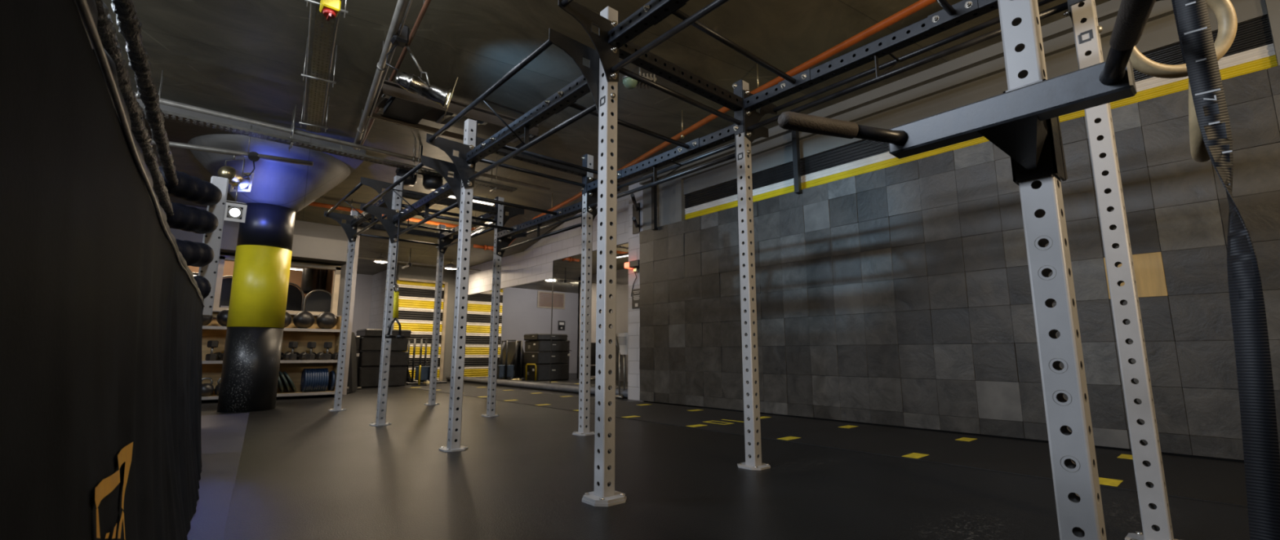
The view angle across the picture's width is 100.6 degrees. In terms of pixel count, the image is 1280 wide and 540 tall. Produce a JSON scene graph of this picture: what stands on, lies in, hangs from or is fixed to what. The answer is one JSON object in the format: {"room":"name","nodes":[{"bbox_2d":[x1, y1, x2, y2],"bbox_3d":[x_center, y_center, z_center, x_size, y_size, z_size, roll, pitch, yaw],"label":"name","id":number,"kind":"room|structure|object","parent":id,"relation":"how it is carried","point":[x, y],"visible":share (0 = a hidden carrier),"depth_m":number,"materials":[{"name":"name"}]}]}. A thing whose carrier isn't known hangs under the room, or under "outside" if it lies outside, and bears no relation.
{"room":"exercise studio","nodes":[
{"label":"exercise studio","id":0,"kind":"room"},
{"bbox_2d":[187,261,333,305],"bbox_3d":[-9.632,0.361,7.488,9.300,3.050,2.300,8,-12,-41],"label":"wall","id":1,"kind":"structure","parent":0,"point":[295,276],"depth_m":10.61,"materials":[{"name":"paint"}]},
{"bbox_2d":[187,133,350,412],"bbox_3d":[-5.080,0.117,7.130,1.860,3.420,1.860,8,-12,-41],"label":"pillar","id":2,"kind":"structure","parent":0,"point":[255,322],"depth_m":6.87,"materials":[{"name":"black paint"}]},
{"bbox_2d":[185,204,359,401],"bbox_3d":[-9.570,0.290,7.520,9.420,3.200,2.550,8,-12,-41],"label":"wall","id":3,"kind":"structure","parent":0,"point":[300,228],"depth_m":9.47,"materials":[{"name":"paint"}]},
{"bbox_2d":[169,226,347,265],"bbox_3d":[-7.167,-0.560,7.777,5.200,0.360,0.430,8,-12,-41],"label":"trim","id":4,"kind":"structure","parent":3,"relation":"attached to","point":[309,249],"depth_m":8.88,"materials":[{"name":"paint"}]},
{"bbox_2d":[213,254,341,315],"bbox_3d":[-6.471,0.237,8.530,2.890,0.900,0.180,8,-12,-41],"label":"window","id":5,"kind":"structure","parent":3,"relation":"in","point":[334,305],"depth_m":9.11,"materials":[{"name":"brown wood"}]},
{"bbox_2d":[351,274,373,351],"bbox_3d":[-12.098,1.025,11.857,11.400,3.100,0.200,8,-12,-41],"label":"wall","id":6,"kind":"structure","parent":0,"point":[361,317],"depth_m":15.34,"materials":[{"name":"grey paint"}]},
{"bbox_2d":[368,270,397,329],"bbox_3d":[-7.073,1.461,14.620,0.150,3.100,2.200,8,-12,-41],"label":"wall","id":7,"kind":"structure","parent":0,"point":[379,280],"depth_m":14.94,"materials":[{"name":"paint"}]},
{"bbox_2d":[395,265,456,381],"bbox_3d":[-4.532,1.553,15.200,4.750,3.100,0.260,8,-12,-41],"label":"wall","id":8,"kind":"structure","parent":0,"point":[411,273],"depth_m":14.37,"materials":[{"name":"grey paint"}]},
{"bbox_2d":[393,280,444,382],"bbox_3d":[-5.831,1.615,14.019,1.270,2.610,0.010,8,-12,-41],"label":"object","id":9,"kind":"structure","parent":8,"relation":"in","point":[416,300],"depth_m":14.04,"materials":[{"name":"yellow paint"}]},
{"bbox_2d":[398,277,448,381],"bbox_3d":[-5.756,1.577,13.945,1.280,2.660,0.070,8,-12,-41],"label":"trim","id":10,"kind":"structure","parent":8,"relation":"attached to","point":[446,286],"depth_m":14.27,"materials":[{"name":"brown wood"}]},
{"bbox_2d":[455,191,628,392],"bbox_3d":[-2.483,0.785,11.809,0.230,3.560,7.780,8,-12,-41],"label":"wall","id":11,"kind":"structure","parent":0,"point":[535,264],"depth_m":11.34,"materials":[{"name":"paint"}]},
{"bbox_2d":[450,278,552,382],"bbox_3d":[-3.436,1.503,12.595,0.024,2.107,5.012,8,-12,-41],"label":"wall mirror","id":12,"kind":"object","parent":11,"relation":"attached to","point":[524,340],"visible":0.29,"depth_m":11.84,"materials":[{"name":"clear glass"}]},
{"bbox_2d":[549,253,584,385],"bbox_3d":[-1.419,0.962,10.343,0.024,2.471,1.112,8,-12,-41],"label":"wall mirror","id":13,"kind":"object","parent":11,"relation":"attached to","point":[565,326],"depth_m":10.35,"materials":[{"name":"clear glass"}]},
{"bbox_2d":[587,249,596,386],"bbox_3d":[-0.862,0.863,9.713,0.024,2.471,0.237,8,-12,-41],"label":"wall mirror","id":14,"kind":"object","parent":11,"relation":"attached to","point":[594,252],"depth_m":9.68,"materials":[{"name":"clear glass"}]},
{"bbox_2d":[615,342,627,389],"bbox_3d":[-0.302,1.609,8.946,0.024,0.754,0.311,8,-12,-41],"label":"wall mirror","id":15,"kind":"object","parent":11,"relation":"attached to","point":[616,348],"depth_m":8.94,"materials":[{"name":"clear glass"}]},
{"bbox_2d":[616,242,628,333],"bbox_3d":[-0.296,0.308,9.144,0.024,1.552,0.322,8,-12,-41],"label":"wall mirror","id":16,"kind":"object","parent":11,"relation":"attached to","point":[622,250],"depth_m":9.14,"materials":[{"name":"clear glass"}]},
{"bbox_2d":[102,0,1111,275],"bbox_3d":[-3.853,-1.679,6.268,16.000,0.700,24.000,8,-12,-41],"label":"ceiling","id":17,"kind":"structure","parent":0,"point":[246,59],"depth_m":5.26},
{"bbox_2d":[134,92,366,173],"bbox_3d":[-6.188,-1.780,6.336,4.950,0.200,1.650,8,-12,-41],"label":"beam","id":18,"kind":"structure","parent":17,"relation":"attached to","point":[177,131],"depth_m":6.45,"materials":[{"name":"metal"}]},
{"bbox_2d":[151,125,313,177],"bbox_3d":[-5.076,-1.452,6.276,2.081,0.666,0.085,5,-10,-27],"label":"bar","id":19,"kind":"object","parent":18,"relation":"hanging from","point":[253,157],"visible":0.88,"depth_m":6.41,"materials":[{"name":"metal"}]},
{"bbox_2d":[223,185,247,222],"bbox_3d":[-4.798,-0.784,6.299,0.214,0.460,0.250,8,-12,-41],"label":"lamp","id":20,"kind":"object","parent":19,"relation":"hanging from","point":[234,212],"visible":0.97,"depth_m":6.21,"materials":[{"name":"metal"}]},
{"bbox_2d":[217,155,254,191],"bbox_3d":[-4.872,-1.190,6.355,0.276,0.439,0.332,0,-9,1],"label":"lamp","id":21,"kind":"object","parent":19,"relation":"hanging from","point":[236,178],"visible":0.87,"depth_m":6.35,"materials":[{"name":"gold metal"}]},
{"bbox_2d":[300,267,319,294],"bbox_3d":[-6.450,-0.089,10.442,0.300,1.140,0.300,8,-12,-41],"label":"bag","id":22,"kind":"object","parent":17,"relation":"hanging from","point":[310,277],"visible":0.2,"depth_m":10.28,"materials":[{"name":"leather"}]},
{"bbox_2d":[318,269,327,293],"bbox_3d":[-6.489,-0.003,10.797,0.240,1.200,0.240,8,-12,-41],"label":"bag","id":23,"kind":"object","parent":17,"relation":"hanging from","point":[323,273],"visible":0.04,"depth_m":10.70,"materials":[{"name":"leather"}]},
{"bbox_2d":[298,0,348,133],"bbox_3d":[-2.293,-2.042,3.906,0.270,0.420,5.200,6,-11,-33],"label":"cable tray","id":24,"kind":"object","parent":17,"relation":"hanging from","point":[317,3],"visible":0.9,"depth_m":4.70,"materials":[{"name":"metal"}]},
{"bbox_2d":[319,0,341,21],"bbox_3d":[-2.193,-1.843,3.756,0.110,0.140,0.120,8,-12,-41],"label":"switch","id":25,"kind":"object","parent":24,"relation":"attached to","point":[330,9],"visible":1,"depth_m":3.72,"materials":[{"name":"yellow paint"}]},
{"bbox_2d":[140,70,516,194],"bbox_3d":[-4.378,-1.692,5.801,6.601,0.520,0.246,8,-12,-41],"label":"cable tray","id":26,"kind":"object","parent":17,"relation":"hanging from","point":[171,114],"visible":0.73,"depth_m":6.16,"materials":[{"name":"metal"}]},
{"bbox_2d":[135,92,550,191],"bbox_3d":[-4.307,-1.774,5.886,7.601,0.333,0.091,8,-12,-40],"label":"conduit pipe","id":27,"kind":"object","parent":17,"relation":"attached to","point":[164,102],"visible":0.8,"depth_m":6.19,"materials":[{"name":"metal"}]},
{"bbox_2d":[227,192,477,231],"bbox_3d":[-4.802,-1.073,8.696,4.650,0.241,0.093,8,-12,-40],"label":"pipe","id":28,"kind":"object","parent":17,"relation":"attached to","point":[313,204],"visible":0.32,"depth_m":8.77,"materials":[{"name":"metal"}]},
{"bbox_2d":[372,254,387,263],"bbox_3d":[-6.014,-0.270,12.335,0.350,0.192,0.350,8,-12,-41],"label":"lamp","id":29,"kind":"object","parent":17,"relation":"hanging from","point":[380,257],"visible":0.8,"depth_m":12.25,"materials":[{"name":"white"}]},
{"bbox_2d":[352,0,412,150],"bbox_3d":[-1.862,-2.073,4.128,0.093,0.290,6.368,6,-11,-33],"label":"pipe","id":30,"kind":"object","parent":17,"relation":"attached to","point":[401,6],"visible":0.96,"depth_m":4.82,"materials":[{"name":"metal"}]},
{"bbox_2d":[386,23,457,120],"bbox_3d":[-1.826,-1.666,4.448,0.546,0.685,0.290,4,-10,-26],"label":"spotlight","id":31,"kind":"object","parent":30,"relation":"hanging from","point":[411,82],"visible":1,"depth_m":4.38,"materials":[{"name":"silver metal"}]},
{"bbox_2d":[360,0,431,145],"bbox_3d":[-1.807,-2.125,4.383,0.035,0.107,6.840,6,-11,-34],"label":"pipe","id":32,"kind":"object","parent":17,"relation":"attached to","point":[426,2],"visible":0.59,"depth_m":4.82,"materials":[{"name":"metal"}]},
{"bbox_2d":[395,146,443,191],"bbox_3d":[-3.015,-1.420,7.303,0.600,0.590,0.257,6,-11,-32],"label":"spotlight","id":33,"kind":"object","parent":17,"relation":"attached to","point":[431,183],"visible":0.7,"depth_m":7.24,"materials":[{"name":"metal"}]},
{"bbox_2d":[358,250,480,271],"bbox_3d":[-5.203,-0.294,11.845,3.500,0.297,0.035,8,-12,-41],"label":"conduit","id":34,"kind":"object","parent":17,"relation":"hanging from","point":[372,259],"visible":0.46,"depth_m":11.89,"materials":[{"name":"metal"}]},
{"bbox_2d":[443,261,456,270],"bbox_3d":[-4.730,-0.120,13.285,0.350,0.192,0.350,8,-12,-41],"label":"lamp","id":35,"kind":"object","parent":17,"relation":"hanging from","point":[451,264],"visible":0.78,"depth_m":13.19,"materials":[{"name":"white"}]},
{"bbox_2d":[367,80,538,148],"bbox_3d":[-2.097,-1.767,6.094,1.720,0.282,0.670,7,-11,-38],"label":"hood","id":36,"kind":"object","parent":17,"relation":"hanging from","point":[401,107],"visible":0.64,"depth_m":5.89,"materials":[{"name":"metal"}]},
{"bbox_2d":[448,195,494,205],"bbox_3d":[-2.886,-1.237,8.948,0.930,0.138,0.071,7,-12,-39],"label":"light","id":37,"kind":"object","parent":17,"relation":"hanging from","point":[451,196],"visible":0.26,"depth_m":9.05,"materials":[{"name":"white"}]},
{"bbox_2d":[471,202,494,235],"bbox_3d":[-2.798,-0.917,9.434,0.070,0.418,1.312,6,-11,-33],"label":"light","id":38,"kind":"object","parent":17,"relation":"hanging from","point":[487,223],"visible":0.15,"depth_m":9.45,"materials":[{"name":"white"}]},
{"bbox_2d":[622,67,656,89],"bbox_3d":[-0.013,-1.912,5.242,0.330,0.260,0.160,2,-9,-12],"label":"lamp","id":39,"kind":"object","parent":17,"relation":"attached to","point":[628,82],"visible":0.69,"depth_m":5.19,"materials":[{"name":"metal"}]},
{"bbox_2d":[473,0,936,251],"bbox_3d":[0.416,-1.478,6.511,0.648,0.702,11.853,7,-11,-37],"label":"pipe","id":40,"kind":"object","parent":17,"relation":"attached to","point":[915,7],"visible":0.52,"depth_m":4.76,"materials":[{"name":"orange metal"}]},
{"bbox_2d":[627,181,643,400],"bbox_3d":[0.127,0.295,8.677,0.470,3.550,0.430,8,-12,-41],"label":"wall pier","id":41,"kind":"object","parent":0,"point":[633,349],"visible":0.14,"depth_m":8.53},
{"bbox_2d":[624,259,639,297],"bbox_3d":[-0.093,0.134,8.481,0.151,0.552,0.350,8,-12,-41],"label":"warning light","id":42,"kind":"object","parent":41,"relation":"attached to","point":[634,264],"visible":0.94,"depth_m":8.49,"materials":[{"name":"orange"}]},
{"bbox_2d":[630,193,639,234],"bbox_3d":[-0.070,-0.905,8.285,0.122,0.500,0.936,0,-9,1],"label":"wall bracket","id":43,"kind":"object","parent":41,"relation":"attached to","point":[636,206],"visible":0.97,"depth_m":8.62,"materials":[{"name":"metal"}]},
{"bbox_2d":[631,288,639,308],"bbox_3d":[-0.052,0.458,8.486,0.014,0.310,0.220,8,-12,-41],"label":"wall sign","id":44,"kind":"object","parent":41,"relation":"attached to","point":[635,293],"visible":0.96,"depth_m":8.49,"materials":[{"name":"plastic"}]},
{"bbox_2d":[633,290,639,306],"bbox_3d":[-0.056,0.462,8.481,0.002,0.250,0.160,8,-12,-41],"label":"print","id":45,"kind":"object","parent":44,"relation":"attached to","point":[636,293],"depth_m":8.48},
{"bbox_2d":[186,381,1249,539],"bbox_3d":[-3.853,1.676,5.738,16.000,0.106,24.000,8,-12,-41],"label":"floor","id":46,"kind":"structure","parent":0,"point":[307,471],"depth_m":2.89,"materials":[{"name":"rubber"}]},
{"bbox_2d":[0,0,229,539],"bbox_3d":[-3.241,-0.379,-0.462,6.040,2.008,6.690,8,-12,-41],"label":"curtain","id":47,"kind":"object","parent":46,"relation":"on","point":[103,309],"visible":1,"depth_m":0.64,"materials":[{"name":"fabric"}]},
{"bbox_2d":[218,275,232,307],"bbox_3d":[-7.135,1.120,9.106,0.476,2.056,0.500,8,-12,-41],"label":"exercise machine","id":48,"kind":"object","parent":46,"relation":"on","point":[226,282],"visible":0.2,"depth_m":9.15,"materials":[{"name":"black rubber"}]},
{"bbox_2d":[201,311,343,399],"bbox_3d":[-6.856,1.249,7.746,4.440,1.375,0.451,8,-12,-41],"label":"shelving","id":49,"kind":"object","parent":46,"relation":"on","point":[213,331],"visible":0.23,"depth_m":8.86,"materials":[{"name":"brown wood"}]},
{"bbox_2d":[201,377,213,396],"bbox_3d":[-6.478,1.741,7.923,0.210,0.280,0.210,8,-12,-41],"label":"kettlebell","id":50,"kind":"object","parent":49,"relation":"on","point":[207,389],"visible":0.71,"depth_m":7.88,"materials":[{"name":"metal"}]},
{"bbox_2d":[202,315,213,325],"bbox_3d":[-6.597,0.719,7.992,0.266,0.260,0.260,8,-12,-41],"label":"medicine ball","id":51,"kind":"object","parent":49,"relation":"on","point":[206,320],"visible":0.16,"depth_m":7.96,"materials":[{"name":"black rubber"}]},
{"bbox_2d":[205,340,218,360],"bbox_3d":[-6.436,1.213,7.989,0.121,0.302,0.140,-5,-11,31],"label":"dumbbell","id":52,"kind":"object","parent":49,"relation":"on","point":[211,344],"visible":0.96,"depth_m":7.95,"materials":[{"name":"metal"}]},
{"bbox_2d":[214,377,220,395],"bbox_3d":[-6.319,1.762,8.060,0.210,0.280,0.210,8,-12,-41],"label":"kettlebell","id":53,"kind":"object","parent":49,"relation":"on","point":[217,387],"visible":0.32,"depth_m":7.97,"materials":[{"name":"metal"}]},
{"bbox_2d":[213,351,223,360],"bbox_3d":[-6.404,1.327,8.134,0.302,0.140,0.121,-3,-10,20],"label":"dumbbell","id":54,"kind":"object","parent":49,"relation":"on","point":[220,356],"visible":0.48,"depth_m":8.13,"materials":[{"name":"metal"}]},
{"bbox_2d":[216,309,228,326],"bbox_3d":[-6.356,0.742,8.202,0.286,0.280,0.280,8,-12,-41],"label":"medicine ball","id":55,"kind":"object","parent":49,"relation":"on","point":[222,317],"visible":0.45,"depth_m":8.09,"materials":[{"name":"black rubber"}]},
{"bbox_2d":[277,375,283,392],"bbox_3d":[-5.832,1.794,8.567,0.162,0.350,0.370,9,-13,-44],"label":"weight plate","id":56,"kind":"object","parent":49,"relation":"on","point":[279,384],"visible":0.48,"depth_m":8.46,"materials":[{"name":"grey rubber"}]},
{"bbox_2d":[279,371,290,391],"bbox_3d":[-5.771,1.808,8.618,0.370,0.340,0.188,-9,-12,44],"label":"weight plate","id":57,"kind":"object","parent":49,"relation":"on","point":[282,376],"visible":0.96,"depth_m":8.54,"materials":[{"name":"grey rubber"}]},
{"bbox_2d":[280,352,292,360],"bbox_3d":[-5.802,1.409,8.654,0.302,0.140,0.121,-3,-10,20],"label":"dumbbell","id":58,"kind":"object","parent":49,"relation":"on","point":[286,356],"visible":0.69,"depth_m":8.58,"materials":[{"name":"metal"}]},
{"bbox_2d":[284,311,291,328],"bbox_3d":[-5.844,0.806,8.645,0.296,0.290,0.290,8,-12,-41],"label":"medicine ball","id":59,"kind":"object","parent":49,"relation":"on","point":[287,318],"visible":0.21,"depth_m":8.62,"materials":[{"name":"black rubber"}]},
{"bbox_2d":[283,371,296,391],"bbox_3d":[-5.715,1.821,8.666,0.206,0.330,0.370,6,-11,-36],"label":"weight plate","id":60,"kind":"object","parent":49,"relation":"on","point":[289,380],"visible":0.96,"depth_m":8.59,"materials":[{"name":"grey rubber"}]},
{"bbox_2d":[288,342,297,359],"bbox_3d":[-5.660,1.319,8.659,0.121,0.302,0.140,-5,-11,31],"label":"dumbbell","id":61,"kind":"object","parent":49,"relation":"on","point":[292,345],"visible":0.93,"depth_m":8.62,"materials":[{"name":"metal"}]},
{"bbox_2d":[293,352,308,359],"bbox_3d":[-5.636,1.431,8.797,0.302,0.140,0.121,-3,-10,20],"label":"dumbbell","id":62,"kind":"object","parent":49,"relation":"on","point":[303,356],"visible":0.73,"depth_m":8.73,"materials":[{"name":"metal"}]},
{"bbox_2d":[293,311,314,328],"bbox_3d":[-5.603,0.834,8.853,0.306,0.300,0.300,8,-12,-41],"label":"medicine ball","id":63,"kind":"object","parent":49,"relation":"on","point":[304,319],"visible":0.9,"depth_m":8.76,"materials":[{"name":"black rubber"}]},
{"bbox_2d":[300,368,307,391],"bbox_3d":[-5.561,1.825,8.794,0.034,0.380,0.380,8,-12,-41],"label":"weight plate","id":64,"kind":"object","parent":49,"relation":"on","point":[304,373],"visible":1,"depth_m":8.73,"materials":[{"name":"blue rubber"}]},
{"bbox_2d":[304,368,310,391],"bbox_3d":[-5.535,1.829,8.816,0.034,0.380,0.380,8,-12,-41],"label":"weight plate","id":65,"kind":"object","parent":49,"relation":"on","point":[308,370],"visible":0.49,"depth_m":8.69,"materials":[{"name":"blue rubber"}]},
{"bbox_2d":[306,368,312,391],"bbox_3d":[-5.510,1.832,8.839,0.034,0.380,0.380,8,-12,-41],"label":"weight plate","id":66,"kind":"object","parent":49,"relation":"on","point":[310,370],"visible":0.52,"depth_m":8.72,"materials":[{"name":"blue rubber"}]},
{"bbox_2d":[306,342,315,359],"bbox_3d":[-5.465,1.346,8.828,0.121,0.302,0.140,-5,-11,31],"label":"dumbbell","id":67,"kind":"object","parent":49,"relation":"on","point":[311,345],"visible":0.96,"depth_m":8.79,"materials":[{"name":"metal"}]},
{"bbox_2d":[309,368,315,391],"bbox_3d":[-5.484,1.836,8.861,0.034,0.380,0.380,8,-12,-41],"label":"weight plate","id":68,"kind":"object","parent":49,"relation":"on","point":[313,370],"visible":0.42,"depth_m":8.74,"materials":[{"name":"blue rubber"}]},
{"bbox_2d":[311,368,317,391],"bbox_3d":[-5.459,1.839,8.883,0.034,0.380,0.380,8,-12,-41],"label":"weight plate","id":69,"kind":"object","parent":49,"relation":"on","point":[315,370],"visible":0.44,"depth_m":8.76,"materials":[{"name":"blue rubber"}]},
{"bbox_2d":[308,352,324,359],"bbox_3d":[-5.455,1.456,8.953,0.302,0.140,0.121,-3,-10,20],"label":"dumbbell","id":70,"kind":"object","parent":49,"relation":"on","point":[319,356],"visible":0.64,"depth_m":8.88,"materials":[{"name":"metal"}]},
{"bbox_2d":[314,368,319,391],"bbox_3d":[-5.433,1.843,8.905,0.034,0.380,0.380,8,-12,-41],"label":"weight plate","id":71,"kind":"object","parent":49,"relation":"on","point":[317,370],"visible":0.51,"depth_m":8.78,"materials":[{"name":"blue rubber"}]},
{"bbox_2d":[315,368,321,391],"bbox_3d":[-5.407,1.846,8.927,0.034,0.380,0.380,8,-12,-41],"label":"weight plate","id":72,"kind":"object","parent":49,"relation":"on","point":[319,369],"visible":0.51,"depth_m":8.80,"materials":[{"name":"blue rubber"}]},
{"bbox_2d":[318,368,324,391],"bbox_3d":[-5.382,1.850,8.949,0.034,0.380,0.380,8,-12,-41],"label":"weight plate","id":73,"kind":"object","parent":49,"relation":"on","point":[322,369],"visible":0.54,"depth_m":8.83,"materials":[{"name":"blue rubber"}]},
{"bbox_2d":[320,368,326,391],"bbox_3d":[-5.356,1.853,8.971,0.034,0.380,0.380,8,-12,-41],"label":"weight plate","id":74,"kind":"object","parent":49,"relation":"on","point":[324,369],"visible":0.5,"depth_m":8.85,"materials":[{"name":"blue rubber"}]},
{"bbox_2d":[315,311,337,328],"bbox_3d":[-5.351,0.867,9.071,0.310,0.304,0.304,8,-12,-41],"label":"medicine ball","id":75,"kind":"object","parent":49,"relation":"on","point":[326,320],"visible":0.86,"depth_m":8.97,"materials":[{"name":"black rubber"}]},
{"bbox_2d":[324,368,328,391],"bbox_3d":[-5.331,1.857,8.993,0.034,0.380,0.380,8,-12,-41],"label":"weight plate","id":76,"kind":"object","parent":49,"relation":"on","point":[326,369],"visible":0.37,"depth_m":8.87,"materials":[{"name":"blue rubber"}]},
{"bbox_2d":[323,342,332,359],"bbox_3d":[-5.284,1.370,8.984,0.121,0.302,0.140,-5,-11,31],"label":"dumbbell","id":77,"kind":"object","parent":49,"relation":"on","point":[327,345],"visible":0.96,"depth_m":8.94,"materials":[{"name":"metal"}]},
{"bbox_2d":[324,352,337,359],"bbox_3d":[-5.274,1.481,9.109,0.302,0.140,0.121,-3,-10,20],"label":"dumbbell","id":78,"kind":"object","parent":49,"relation":"on","point":[335,356],"visible":0.52,"depth_m":9.03,"materials":[{"name":"metal"}]},
{"bbox_2d":[328,370,335,391],"bbox_3d":[-5.256,1.887,9.055,0.037,0.340,0.340,8,-12,-41],"label":"weight plate","id":79,"kind":"object","parent":49,"relation":"on","point":[331,376],"visible":0.98,"depth_m":8.99,"materials":[{"name":"blue rubber"}]},
{"bbox_2d":[285,282,304,311],"bbox_3d":[-6.503,1.226,9.649,0.500,2.015,0.561,-6,-11,34],"label":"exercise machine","id":80,"kind":"object","parent":46,"relation":"on","point":[295,298],"visible":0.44,"depth_m":9.84,"materials":[{"name":"black rubber"}]},
{"bbox_2d":[302,289,331,312],"bbox_3d":[-5.962,1.307,9.779,0.498,1.896,0.500,4,-10,-24],"label":"exercise machine","id":81,"kind":"object","parent":46,"relation":"on","point":[319,301],"visible":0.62,"depth_m":9.84,"materials":[{"name":"black rubber"}]},
{"bbox_2d":[348,332,357,392],"bbox_3d":[-5.471,1.739,10.106,0.170,1.110,0.600,3,-10,-20],"label":"mat","id":82,"kind":"object","parent":46,"relation":"on","point":[353,380],"visible":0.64,"depth_m":9.98,"materials":[{"name":"plastic"}]},
{"bbox_2d":[346,336,360,386],"bbox_3d":[-6.311,2.006,11.662,0.193,1.095,0.682,8,-12,-41],"label":"box","id":83,"kind":"object","parent":46,"relation":"on","point":[357,338],"visible":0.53,"depth_m":11.48,"materials":[{"name":"plastic"}]},
{"bbox_2d":[357,366,407,387],"bbox_3d":[-5.854,2.383,11.934,0.992,0.435,0.832,8,-12,-41],"label":"box","id":84,"kind":"object","parent":46,"relation":"on","point":[367,376],"visible":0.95,"depth_m":11.54,"materials":[{"name":"plastic"}]},
{"bbox_2d":[358,351,408,366],"bbox_3d":[-5.839,2.005,12.007,0.992,0.325,0.812,8,-12,-40],"label":"box","id":85,"kind":"object","parent":84,"relation":"on","point":[366,358],"visible":0.57,"depth_m":11.62,"materials":[{"name":"plastic"}]},
{"bbox_2d":[360,337,408,351],"bbox_3d":[-5.864,1.688,12.048,0.982,0.305,0.812,8,-12,-40],"label":"box","id":86,"kind":"object","parent":85,"relation":"on","point":[366,344],"visible":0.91,"depth_m":11.67,"materials":[{"name":"plastic"}]},
{"bbox_2d":[356,328,411,337],"bbox_3d":[-5.820,1.451,12.104,0.992,0.170,0.802,8,-12,-40],"label":"box","id":87,"kind":"object","parent":86,"relation":"on","point":[365,332],"visible":0.7,"depth_m":11.72,"materials":[{"name":"plastic"}]},
{"bbox_2d":[446,375,627,397],"bbox_3d":[-2.608,2.442,11.376,0.124,0.124,7.670,8,-12,-41],"label":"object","id":88,"kind":"object","parent":46,"relation":"on","point":[572,388],"visible":0.64,"depth_m":10.70,"materials":[{"name":"metal"}]},
{"bbox_2d":[615,333,627,398],"bbox_3d":[-0.331,1.517,8.704,0.293,1.124,0.260,8,-12,-41],"label":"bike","id":89,"kind":"object","parent":46,"relation":"on","point":[621,340],"visible":0.78,"depth_m":8.71,"materials":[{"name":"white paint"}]},
{"bbox_2d":[616,337,626,345],"bbox_3d":[-0.309,1.162,8.723,0.170,0.132,0.004,0,-9,-2],"label":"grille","id":90,"kind":"object","parent":89,"relation":"attached to","point":[620,340],"depth_m":8.72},
{"bbox_2d":[324,0,1183,539],"bbox_3d":[-0.341,0.004,3.911,1.924,2.639,9.554,8,-12,-41],"label":"rig","id":91,"kind":"object","parent":46,"relation":"on","point":[1082,517],"visible":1,"depth_m":2.89,"materials":[{"name":"white paint"}]},
{"bbox_2d":[384,210,408,338],"bbox_3d":[-2.462,0.037,5.425,0.170,1.313,0.037,8,-12,-41],"label":"trainer","id":92,"kind":"object","parent":91,"relation":"hanging from","point":[396,295],"visible":0.97,"depth_m":5.37,"materials":[{"name":"metal"}]},
{"bbox_2d":[777,0,1155,185],"bbox_3d":[0.822,-0.381,1.302,0.657,0.255,0.713,8,-12,-41],"label":"attachment","id":93,"kind":"object","parent":91,"relation":"attached to","point":[1023,122],"visible":0.99,"depth_m":1.30,"materials":[{"name":"black paint"}]},
{"bbox_2d":[1129,0,1237,78],"bbox_3d":[1.246,-1.011,1.312,0.229,1.140,0.084,0,-9,0],"label":"ring","id":94,"kind":"object","parent":91,"relation":"hanging from","point":[1224,12],"visible":0.6,"depth_m":1.22,"materials":[{"name":"brown wood"}]},
{"bbox_2d":[1171,0,1279,539],"bbox_3d":[1.067,-0.461,1.036,0.296,2.431,0.076,8,-12,-41],"label":"rope","id":95,"kind":"object","parent":91,"relation":"hanging from","point":[1209,124],"visible":1,"depth_m":0.86,"materials":[{"name":"black fabric"}]},
{"bbox_2d":[398,382,1247,506],"bbox_3d":[0.407,1.731,6.406,1.495,0.006,19.200,8,-12,-41],"label":"floor markings","id":96,"kind":"object","parent":46,"relation":"on","point":[1220,482],"visible":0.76,"depth_m":4.21,"materials":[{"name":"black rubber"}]},
{"bbox_2d":[411,365,426,386],"bbox_3d":[-5.004,2.395,12.067,0.320,0.459,0.360,4,-10,-22],"label":"sled","id":97,"kind":"object","parent":96,"relation":"on","point":[420,369],"visible":0.98,"depth_m":11.91,"materials":[{"name":"yellow paint"}]},
{"bbox_2d":[405,337,447,385],"bbox_3d":[-5.194,2.204,12.871,0.400,1.088,0.960,-9,-12,44],"label":"sled","id":98,"kind":"object","parent":96,"relation":"on","point":[412,381],"visible":0.74,"depth_m":12.66,"materials":[{"name":"metal"}]},
{"bbox_2d":[414,366,429,380],"bbox_3d":[-5.246,2.480,12.765,0.280,0.325,0.220,-9,-12,44],"label":"crate","id":99,"kind":"object","parent":98,"relation":"on","point":[424,370],"visible":0.76,"depth_m":12.70,"materials":[{"name":"blue plastic"}]},
{"bbox_2d":[642,0,1278,406],"bbox_3d":[3.837,-0.404,4.250,0.300,3.550,11.180,8,-12,-41],"label":"wall","id":100,"kind":"structure","parent":0,"point":[1162,32],"depth_m":5.34,"materials":[{"name":"grey paint"}]},
{"bbox_2d":[651,177,658,231],"bbox_3d":[0.243,-1.034,8.175,0.130,0.860,0.060,8,-12,-41],"label":"steel post","id":101,"kind":"object","parent":100,"relation":"attached to","point":[654,189],"visible":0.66,"depth_m":8.12,"materials":[{"name":"metal"}]},
{"bbox_2d":[791,130,802,194],"bbox_3d":[1.881,-1.327,6.323,0.130,0.860,0.060,8,-12,-41],"label":"steel post","id":102,"kind":"object","parent":100,"relation":"attached to","point":[795,135],"visible":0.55,"depth_m":6.27,"materials":[{"name":"metal"}]},
{"bbox_2d":[639,0,1279,222],"bbox_3d":[3.693,-1.658,4.322,0.080,0.810,11.180,8,-12,-41],"label":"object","id":103,"kind":"structure","parent":100,"relation":"attached to","point":[1273,6],"depth_m":5.28,"materials":[{"name":"grey paint"}]},
{"bbox_2d":[650,70,1273,410],"bbox_3d":[3.687,0.031,4.086,0.046,2.600,11.135,8,-12,-41],"label":"wall","id":104,"kind":"structure","parent":0,"point":[1267,70],"depth_m":4.17,"materials":[{"name":"black paint"}]},
{"bbox_2d":[639,65,1279,460],"bbox_3d":[3.614,0.034,4.122,0.024,2.604,10.998,8,-12,-41],"label":"wall tiles","id":105,"kind":"structure","parent":104,"relation":"attached to","point":[893,246],"depth_m":4.81,"materials":[{"name":"tile"}]},
{"bbox_2d":[684,15,1277,219],"bbox_3d":[2.505,-1.075,5.706,0.012,0.730,5.600,8,-12,-41],"label":"wall stripe","id":106,"kind":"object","parent":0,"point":[1251,50],"depth_m":5.64,"materials":[{"name":"yellow paint"}]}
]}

